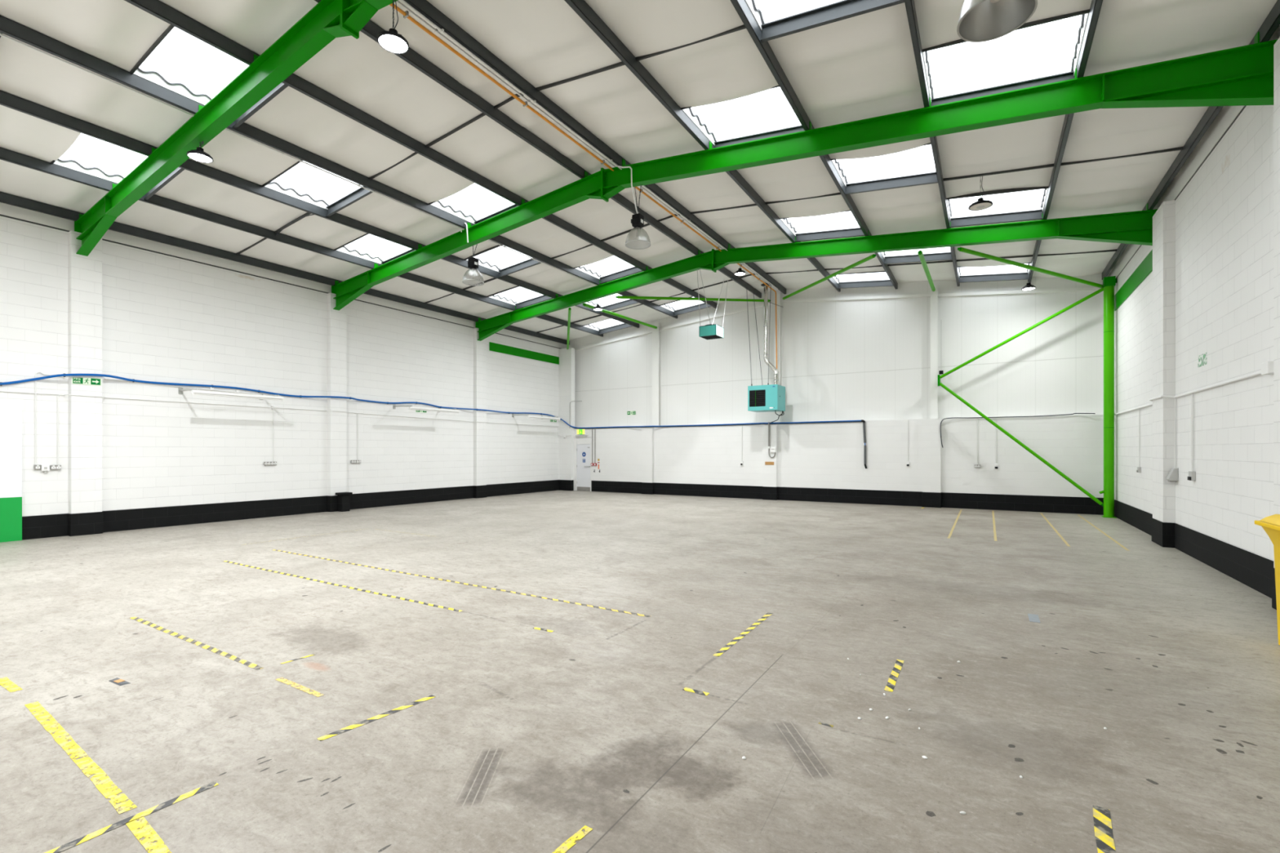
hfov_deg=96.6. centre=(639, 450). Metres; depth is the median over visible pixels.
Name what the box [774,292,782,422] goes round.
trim
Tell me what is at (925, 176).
window
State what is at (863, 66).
ceiling
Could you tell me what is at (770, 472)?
wall
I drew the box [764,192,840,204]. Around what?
trim
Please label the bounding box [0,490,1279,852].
floor
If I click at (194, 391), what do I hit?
batten
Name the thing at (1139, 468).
wall switch
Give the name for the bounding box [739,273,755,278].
trim
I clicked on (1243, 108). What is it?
trim
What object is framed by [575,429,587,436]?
exit light
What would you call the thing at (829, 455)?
wall
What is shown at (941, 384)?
brace
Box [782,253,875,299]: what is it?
brace
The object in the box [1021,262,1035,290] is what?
lamp
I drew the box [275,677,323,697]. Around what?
tape
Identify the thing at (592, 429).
conduit
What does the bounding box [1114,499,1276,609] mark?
baseboard
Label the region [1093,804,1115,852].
tape
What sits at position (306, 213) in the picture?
trim
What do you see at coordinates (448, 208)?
window
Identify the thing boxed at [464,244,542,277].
window
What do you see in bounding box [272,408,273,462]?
conduit
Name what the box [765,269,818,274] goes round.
trim
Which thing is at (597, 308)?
lamp
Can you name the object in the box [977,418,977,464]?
conduit
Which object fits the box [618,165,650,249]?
lamp
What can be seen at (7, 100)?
purlin
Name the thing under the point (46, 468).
box
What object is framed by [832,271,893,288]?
window
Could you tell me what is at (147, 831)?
tape
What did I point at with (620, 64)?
trim
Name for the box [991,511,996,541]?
tape
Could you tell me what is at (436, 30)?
conduit
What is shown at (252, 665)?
tape
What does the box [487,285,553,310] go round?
window
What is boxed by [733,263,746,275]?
lamp
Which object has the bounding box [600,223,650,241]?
trim
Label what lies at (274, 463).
wall socket
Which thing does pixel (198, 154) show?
lamp
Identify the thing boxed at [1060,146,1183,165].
trim
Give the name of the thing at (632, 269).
window
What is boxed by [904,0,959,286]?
purlin
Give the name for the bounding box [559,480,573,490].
baseboard
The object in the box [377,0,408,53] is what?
lamp
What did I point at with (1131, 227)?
roof beam
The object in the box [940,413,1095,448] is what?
cable
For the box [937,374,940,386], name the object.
gusset plate
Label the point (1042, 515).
tape
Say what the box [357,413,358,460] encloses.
conduit
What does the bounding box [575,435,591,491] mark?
door
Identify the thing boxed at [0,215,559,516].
wall
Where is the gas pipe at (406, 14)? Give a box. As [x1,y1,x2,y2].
[389,3,777,368]
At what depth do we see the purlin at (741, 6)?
8.33 m
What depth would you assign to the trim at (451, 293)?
18.20 m
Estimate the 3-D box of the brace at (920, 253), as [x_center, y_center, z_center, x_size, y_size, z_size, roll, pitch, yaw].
[7.689,-4.720,15.247,0.099,0.419,4.981,0,0,31]
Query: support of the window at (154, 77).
in the ceiling
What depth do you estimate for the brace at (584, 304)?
20.15 m
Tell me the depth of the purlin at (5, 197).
13.68 m
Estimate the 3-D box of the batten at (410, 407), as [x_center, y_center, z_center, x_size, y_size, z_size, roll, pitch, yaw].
[-6.844,-1.335,18.302,0.900,0.210,1.920,0,0,31]
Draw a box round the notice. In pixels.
[597,457,599,469]
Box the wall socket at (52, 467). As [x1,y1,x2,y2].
[50,465,61,469]
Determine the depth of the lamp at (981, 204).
10.44 m
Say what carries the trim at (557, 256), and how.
attached to the ceiling
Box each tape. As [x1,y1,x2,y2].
[0,677,22,692]
[24,701,137,813]
[44,781,217,852]
[125,816,171,852]
[129,616,261,670]
[223,560,462,612]
[272,549,650,617]
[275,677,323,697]
[280,653,314,663]
[317,694,435,741]
[533,626,553,632]
[552,826,592,852]
[683,687,709,695]
[713,613,772,657]
[818,721,833,727]
[884,659,903,692]
[947,509,962,538]
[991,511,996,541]
[1040,512,1070,546]
[1076,514,1129,551]
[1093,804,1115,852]
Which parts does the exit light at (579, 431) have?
mounting rail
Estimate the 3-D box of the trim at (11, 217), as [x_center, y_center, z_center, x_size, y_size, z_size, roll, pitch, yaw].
[-10.211,-4.420,13.684,0.054,0.030,26.750,0,0,31]
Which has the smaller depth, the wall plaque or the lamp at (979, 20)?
the lamp at (979, 20)
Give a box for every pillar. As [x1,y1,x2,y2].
[68,230,102,514]
[327,293,346,496]
[473,328,486,485]
[559,347,574,479]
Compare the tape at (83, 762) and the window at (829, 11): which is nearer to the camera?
the tape at (83, 762)
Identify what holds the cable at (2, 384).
attached to the wall at (166, 318)
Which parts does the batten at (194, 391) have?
wall plate, arm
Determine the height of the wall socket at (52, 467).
0.088 m
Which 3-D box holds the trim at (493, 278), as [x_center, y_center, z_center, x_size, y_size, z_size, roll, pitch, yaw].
[-4.730,-5.054,17.166,1.720,0.230,0.032,0,0,31]
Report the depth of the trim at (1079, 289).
18.54 m
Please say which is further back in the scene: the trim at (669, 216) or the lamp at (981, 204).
the trim at (669, 216)
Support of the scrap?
on the floor
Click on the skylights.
(818, 2)
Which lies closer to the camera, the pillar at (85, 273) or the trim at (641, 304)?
the pillar at (85, 273)
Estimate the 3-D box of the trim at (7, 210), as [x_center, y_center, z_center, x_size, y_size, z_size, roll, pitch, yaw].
[-10.212,-4.619,13.685,0.072,0.378,26.750,0,0,31]
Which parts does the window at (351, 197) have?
frame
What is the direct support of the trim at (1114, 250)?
attached to the ceiling
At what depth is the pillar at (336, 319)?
16.05 m
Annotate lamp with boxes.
[186,140,213,163]
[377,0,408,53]
[460,222,484,285]
[593,297,603,311]
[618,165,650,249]
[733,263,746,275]
[956,0,1037,42]
[968,175,992,210]
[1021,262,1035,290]
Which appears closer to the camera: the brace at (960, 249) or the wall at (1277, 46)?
the wall at (1277, 46)
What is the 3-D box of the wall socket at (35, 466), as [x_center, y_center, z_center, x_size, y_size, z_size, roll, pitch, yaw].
[-11.723,0.325,11.104,0.056,0.088,0.090,0,0,31]
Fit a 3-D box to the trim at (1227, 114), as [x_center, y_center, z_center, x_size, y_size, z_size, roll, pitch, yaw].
[5.750,-4.619,3.962,0.072,0.378,26.750,0,0,31]
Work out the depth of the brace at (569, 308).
20.70 m
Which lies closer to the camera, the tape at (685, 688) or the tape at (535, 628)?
the tape at (685, 688)
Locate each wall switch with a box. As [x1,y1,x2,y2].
[994,463,998,468]
[1136,466,1141,472]
[1187,471,1195,480]
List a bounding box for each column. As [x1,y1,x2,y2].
[1098,275,1117,518]
[1152,200,1175,523]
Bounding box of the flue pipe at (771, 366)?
[760,282,782,384]
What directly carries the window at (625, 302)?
in the ceiling
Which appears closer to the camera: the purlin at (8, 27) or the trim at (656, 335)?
the purlin at (8, 27)
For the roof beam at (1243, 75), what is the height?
1.695 m
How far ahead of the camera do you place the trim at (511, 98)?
9.24 m
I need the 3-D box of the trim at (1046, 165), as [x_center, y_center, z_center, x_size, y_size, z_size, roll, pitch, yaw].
[6.460,-5.046,10.350,1.705,0.228,0.032,0,0,31]
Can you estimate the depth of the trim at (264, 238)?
13.55 m
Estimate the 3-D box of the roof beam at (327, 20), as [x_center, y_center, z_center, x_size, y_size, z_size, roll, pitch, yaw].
[-3.417,-4.772,6.752,18.571,1.695,0.210,0,0,31]
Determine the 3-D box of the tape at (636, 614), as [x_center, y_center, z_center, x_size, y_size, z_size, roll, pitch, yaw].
[-3.119,1.718,7.883,7.570,0.001,0.062,0,0,32]
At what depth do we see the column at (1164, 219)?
10.13 m
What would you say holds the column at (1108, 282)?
on the floor
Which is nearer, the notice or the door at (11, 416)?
the door at (11, 416)
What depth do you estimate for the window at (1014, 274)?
16.48 m
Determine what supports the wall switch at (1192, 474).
attached to the wall at (1224, 214)
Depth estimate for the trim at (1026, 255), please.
14.84 m
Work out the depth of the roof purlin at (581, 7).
8.63 m
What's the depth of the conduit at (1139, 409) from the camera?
12.34 m
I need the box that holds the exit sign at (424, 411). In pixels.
[415,409,426,413]
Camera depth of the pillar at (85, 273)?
11.59 m
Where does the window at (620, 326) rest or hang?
in the ceiling
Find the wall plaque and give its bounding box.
[764,462,773,465]
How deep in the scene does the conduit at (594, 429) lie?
23.81 m
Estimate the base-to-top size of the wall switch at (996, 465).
0.140 m
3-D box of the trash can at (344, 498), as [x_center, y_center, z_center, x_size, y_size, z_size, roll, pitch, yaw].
[-8.354,1.455,16.101,0.300,0.530,0.330,0,0,31]
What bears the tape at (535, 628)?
on the floor
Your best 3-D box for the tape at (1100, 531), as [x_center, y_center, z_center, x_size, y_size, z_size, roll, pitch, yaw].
[10.031,1.718,12.508,0.051,0.001,6.400,0,0,31]
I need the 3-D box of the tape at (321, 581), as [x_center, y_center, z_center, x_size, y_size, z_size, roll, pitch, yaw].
[-4.177,1.718,7.474,5.310,0.001,0.056,0,0,31]
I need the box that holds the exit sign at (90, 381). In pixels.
[71,377,101,386]
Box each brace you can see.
[566,307,571,349]
[582,302,657,328]
[615,295,769,302]
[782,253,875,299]
[917,250,935,291]
[939,287,1103,378]
[939,382,1103,506]
[957,247,1102,288]
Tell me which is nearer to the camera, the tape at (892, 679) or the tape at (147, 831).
the tape at (147, 831)
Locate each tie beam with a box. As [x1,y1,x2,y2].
[488,342,559,364]
[1114,248,1152,311]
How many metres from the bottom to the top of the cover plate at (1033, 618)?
0.002 m
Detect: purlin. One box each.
[0,14,677,318]
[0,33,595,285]
[0,89,639,328]
[0,146,603,337]
[0,191,569,345]
[124,0,717,308]
[314,0,761,297]
[404,0,786,293]
[564,0,840,291]
[730,0,897,288]
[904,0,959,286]
[1027,0,1102,282]
[1102,0,1279,279]
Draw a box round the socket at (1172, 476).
[1166,467,1177,481]
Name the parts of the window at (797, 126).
frame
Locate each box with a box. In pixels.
[40,464,49,473]
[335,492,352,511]
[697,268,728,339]
[1261,360,1273,375]
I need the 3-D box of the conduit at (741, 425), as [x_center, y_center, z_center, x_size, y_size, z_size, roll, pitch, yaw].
[3.651,-0.245,20.450,0.020,1.330,0.020,0,0,-36]
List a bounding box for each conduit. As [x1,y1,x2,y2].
[0,390,571,435]
[35,371,262,464]
[57,394,60,465]
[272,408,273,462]
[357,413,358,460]
[395,0,774,288]
[400,0,777,289]
[569,400,582,428]
[591,429,592,462]
[594,429,595,462]
[741,425,742,461]
[907,419,908,462]
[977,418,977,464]
[995,418,996,463]
[1114,371,1261,415]
[1138,408,1140,466]
[1174,399,1176,467]
[1191,394,1193,471]
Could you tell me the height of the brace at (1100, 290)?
2.159 m
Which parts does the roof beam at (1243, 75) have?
plate, apex plate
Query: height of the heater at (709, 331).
2.035 m
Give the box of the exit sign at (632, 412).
[626,410,635,414]
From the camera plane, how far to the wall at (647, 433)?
22.35 m
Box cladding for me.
[568,273,1109,427]
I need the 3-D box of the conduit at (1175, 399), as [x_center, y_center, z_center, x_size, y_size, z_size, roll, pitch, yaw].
[9.366,-0.290,9.985,0.020,1.220,0.020,0,0,-36]
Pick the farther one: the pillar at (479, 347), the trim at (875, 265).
the pillar at (479, 347)
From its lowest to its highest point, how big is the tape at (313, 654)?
0.001 m
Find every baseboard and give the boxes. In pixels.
[22,480,559,540]
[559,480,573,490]
[591,480,1103,515]
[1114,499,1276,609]
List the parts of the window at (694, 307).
frame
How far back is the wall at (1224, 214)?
8.24 m
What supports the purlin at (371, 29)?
on the roof beam at (1243, 75)
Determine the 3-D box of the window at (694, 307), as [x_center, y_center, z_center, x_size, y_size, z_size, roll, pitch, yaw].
[1.704,-5.408,21.040,1.720,0.481,1.230,0,0,31]
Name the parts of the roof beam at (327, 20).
plate, apex plate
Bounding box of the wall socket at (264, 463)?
[263,462,270,465]
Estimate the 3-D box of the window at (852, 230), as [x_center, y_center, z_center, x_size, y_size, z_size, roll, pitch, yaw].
[4.359,-5.400,13.586,1.790,0.488,1.380,0,0,31]
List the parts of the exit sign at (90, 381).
text panel, arrow panel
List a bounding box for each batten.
[178,387,284,400]
[393,404,459,413]
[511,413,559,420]
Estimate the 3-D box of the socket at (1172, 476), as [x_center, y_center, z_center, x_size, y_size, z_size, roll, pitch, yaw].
[9.318,0.426,9.991,0.128,0.248,0.160,0,0,31]
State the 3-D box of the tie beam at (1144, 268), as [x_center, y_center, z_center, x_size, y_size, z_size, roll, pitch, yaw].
[11.222,-3.800,13.011,0.040,0.400,4.000,0,0,31]
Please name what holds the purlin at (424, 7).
on the roof beam at (1243, 75)
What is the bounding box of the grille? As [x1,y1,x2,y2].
[749,389,765,406]
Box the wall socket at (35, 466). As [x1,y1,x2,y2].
[33,464,40,469]
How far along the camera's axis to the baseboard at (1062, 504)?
18.15 m
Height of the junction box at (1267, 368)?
0.140 m
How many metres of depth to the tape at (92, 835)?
2.66 m
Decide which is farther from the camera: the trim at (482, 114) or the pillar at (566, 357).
the pillar at (566, 357)
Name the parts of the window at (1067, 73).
frame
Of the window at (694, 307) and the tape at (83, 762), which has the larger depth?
the window at (694, 307)
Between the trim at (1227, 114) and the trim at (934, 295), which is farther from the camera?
the trim at (934, 295)
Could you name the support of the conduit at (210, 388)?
attached to the wall at (166, 318)
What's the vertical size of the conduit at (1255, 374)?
0.079 m
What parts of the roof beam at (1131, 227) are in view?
apex plate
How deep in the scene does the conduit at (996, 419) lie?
16.42 m
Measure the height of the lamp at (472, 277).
1.389 m
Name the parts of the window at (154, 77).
frame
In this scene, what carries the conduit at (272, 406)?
attached to the wall at (166, 318)
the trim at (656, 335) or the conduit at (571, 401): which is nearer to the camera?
the trim at (656, 335)
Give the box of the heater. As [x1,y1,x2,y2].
[746,284,785,423]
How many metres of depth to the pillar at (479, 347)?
20.59 m
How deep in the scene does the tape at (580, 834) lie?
2.51 m
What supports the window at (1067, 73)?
in the ceiling
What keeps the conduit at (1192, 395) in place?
attached to the wall at (1224, 214)
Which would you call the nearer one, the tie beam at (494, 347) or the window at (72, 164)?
the window at (72, 164)
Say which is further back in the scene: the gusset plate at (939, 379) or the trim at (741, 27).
the gusset plate at (939, 379)
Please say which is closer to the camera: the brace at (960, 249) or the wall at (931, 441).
the brace at (960, 249)
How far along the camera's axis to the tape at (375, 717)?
3.65 m
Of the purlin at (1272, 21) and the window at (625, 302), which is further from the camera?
the window at (625, 302)
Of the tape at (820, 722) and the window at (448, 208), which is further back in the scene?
the window at (448, 208)
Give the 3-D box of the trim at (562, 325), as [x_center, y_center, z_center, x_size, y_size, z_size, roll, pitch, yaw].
[-3.450,-4.880,22.709,1.740,0.232,0.032,0,0,31]
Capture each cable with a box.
[0,373,861,429]
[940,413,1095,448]
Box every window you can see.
[50,158,184,199]
[129,24,288,128]
[262,160,373,217]
[333,233,415,264]
[428,200,517,224]
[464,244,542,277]
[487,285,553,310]
[573,265,642,284]
[582,318,632,334]
[585,298,638,313]
[658,296,711,315]
[680,84,804,147]
[745,0,904,42]
[779,209,864,241]
[831,142,937,194]
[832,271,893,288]
[880,249,952,264]
[922,8,1089,106]
[946,186,1048,227]
[957,262,1031,282]
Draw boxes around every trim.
[0,202,566,348]
[0,213,559,348]
[235,237,266,254]
[275,212,311,233]
[368,151,417,179]
[424,293,454,303]
[426,112,485,147]
[462,277,496,290]
[493,93,524,109]
[535,61,624,91]
[536,324,563,333]
[551,244,592,259]
[571,314,602,323]
[574,287,1100,351]
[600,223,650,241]
[613,303,641,312]
[635,24,746,61]
[649,292,684,302]
[652,322,661,425]
[657,213,679,222]
[690,203,757,213]
[692,279,733,291]
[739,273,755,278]
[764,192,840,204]
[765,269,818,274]
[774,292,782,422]
[825,265,882,270]
[887,260,952,266]
[930,284,937,418]
[942,163,1053,181]
[956,254,1032,262]
[1037,248,1116,256]
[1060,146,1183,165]
[1109,25,1279,277]
[1115,105,1246,278]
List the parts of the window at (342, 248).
frame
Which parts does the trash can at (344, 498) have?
lid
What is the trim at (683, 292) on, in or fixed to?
attached to the ceiling
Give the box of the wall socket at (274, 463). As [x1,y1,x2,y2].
[270,461,276,465]
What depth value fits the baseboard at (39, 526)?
14.04 m
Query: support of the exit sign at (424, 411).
attached to the wall at (166, 318)
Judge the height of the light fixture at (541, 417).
0.210 m
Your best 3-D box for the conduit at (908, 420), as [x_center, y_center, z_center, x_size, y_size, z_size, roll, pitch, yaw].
[8.280,-0.280,17.630,0.020,1.320,0.020,0,0,-36]
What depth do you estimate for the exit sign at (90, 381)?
11.62 m
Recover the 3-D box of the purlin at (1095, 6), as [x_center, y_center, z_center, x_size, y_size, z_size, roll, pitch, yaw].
[4.178,-4.876,4.908,0.066,0.180,26.730,0,0,31]
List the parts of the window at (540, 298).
frame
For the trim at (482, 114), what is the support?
attached to the ceiling
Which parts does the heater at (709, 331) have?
hanging rod, hanging rod, casing, hanging rod, panel, hanging rod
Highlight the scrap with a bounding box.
[108,677,129,685]
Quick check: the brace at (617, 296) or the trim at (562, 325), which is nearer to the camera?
the brace at (617, 296)
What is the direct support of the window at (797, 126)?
in the ceiling
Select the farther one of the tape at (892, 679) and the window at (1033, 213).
the window at (1033, 213)
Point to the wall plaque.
(766, 463)
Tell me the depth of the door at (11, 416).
10.77 m
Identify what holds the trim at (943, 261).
attached to the ceiling
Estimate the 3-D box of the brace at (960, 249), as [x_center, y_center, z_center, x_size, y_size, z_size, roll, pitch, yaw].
[9.605,-4.385,13.817,5.493,0.300,0.088,0,0,-24]
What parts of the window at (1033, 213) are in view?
frame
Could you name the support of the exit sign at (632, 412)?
attached to the cladding
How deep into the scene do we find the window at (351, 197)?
11.71 m
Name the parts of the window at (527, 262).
frame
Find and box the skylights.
[58,0,1074,328]
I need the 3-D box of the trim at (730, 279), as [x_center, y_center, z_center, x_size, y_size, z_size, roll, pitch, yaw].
[2.494,-5.558,19.089,1.640,0.222,0.032,0,0,31]
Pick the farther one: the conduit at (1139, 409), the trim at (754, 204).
the trim at (754, 204)
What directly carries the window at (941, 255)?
in the ceiling
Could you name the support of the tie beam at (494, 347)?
attached to the wall at (166, 318)
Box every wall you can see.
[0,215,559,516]
[573,414,1103,497]
[641,427,653,482]
[763,424,777,487]
[922,418,941,493]
[1114,105,1273,560]
[1273,36,1279,568]
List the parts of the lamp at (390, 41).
chain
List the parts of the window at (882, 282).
frame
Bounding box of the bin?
[1254,514,1279,645]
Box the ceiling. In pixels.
[0,0,1279,340]
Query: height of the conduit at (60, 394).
1.417 m
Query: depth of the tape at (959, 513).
13.09 m
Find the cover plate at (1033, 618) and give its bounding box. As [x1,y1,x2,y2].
[1027,613,1039,622]
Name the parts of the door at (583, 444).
over panel, kick plate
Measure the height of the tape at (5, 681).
0.001 m
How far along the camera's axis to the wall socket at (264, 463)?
14.62 m
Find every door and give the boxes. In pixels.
[0,405,22,542]
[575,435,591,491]
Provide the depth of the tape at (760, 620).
5.27 m
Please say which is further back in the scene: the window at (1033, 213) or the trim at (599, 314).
the trim at (599, 314)
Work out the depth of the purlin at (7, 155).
12.31 m
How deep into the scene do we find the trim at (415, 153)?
10.79 m
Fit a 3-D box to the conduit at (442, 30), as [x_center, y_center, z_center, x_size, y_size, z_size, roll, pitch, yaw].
[-2.056,-5.459,8.278,0.050,0.042,25.800,0,0,31]
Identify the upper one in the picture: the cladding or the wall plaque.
the cladding

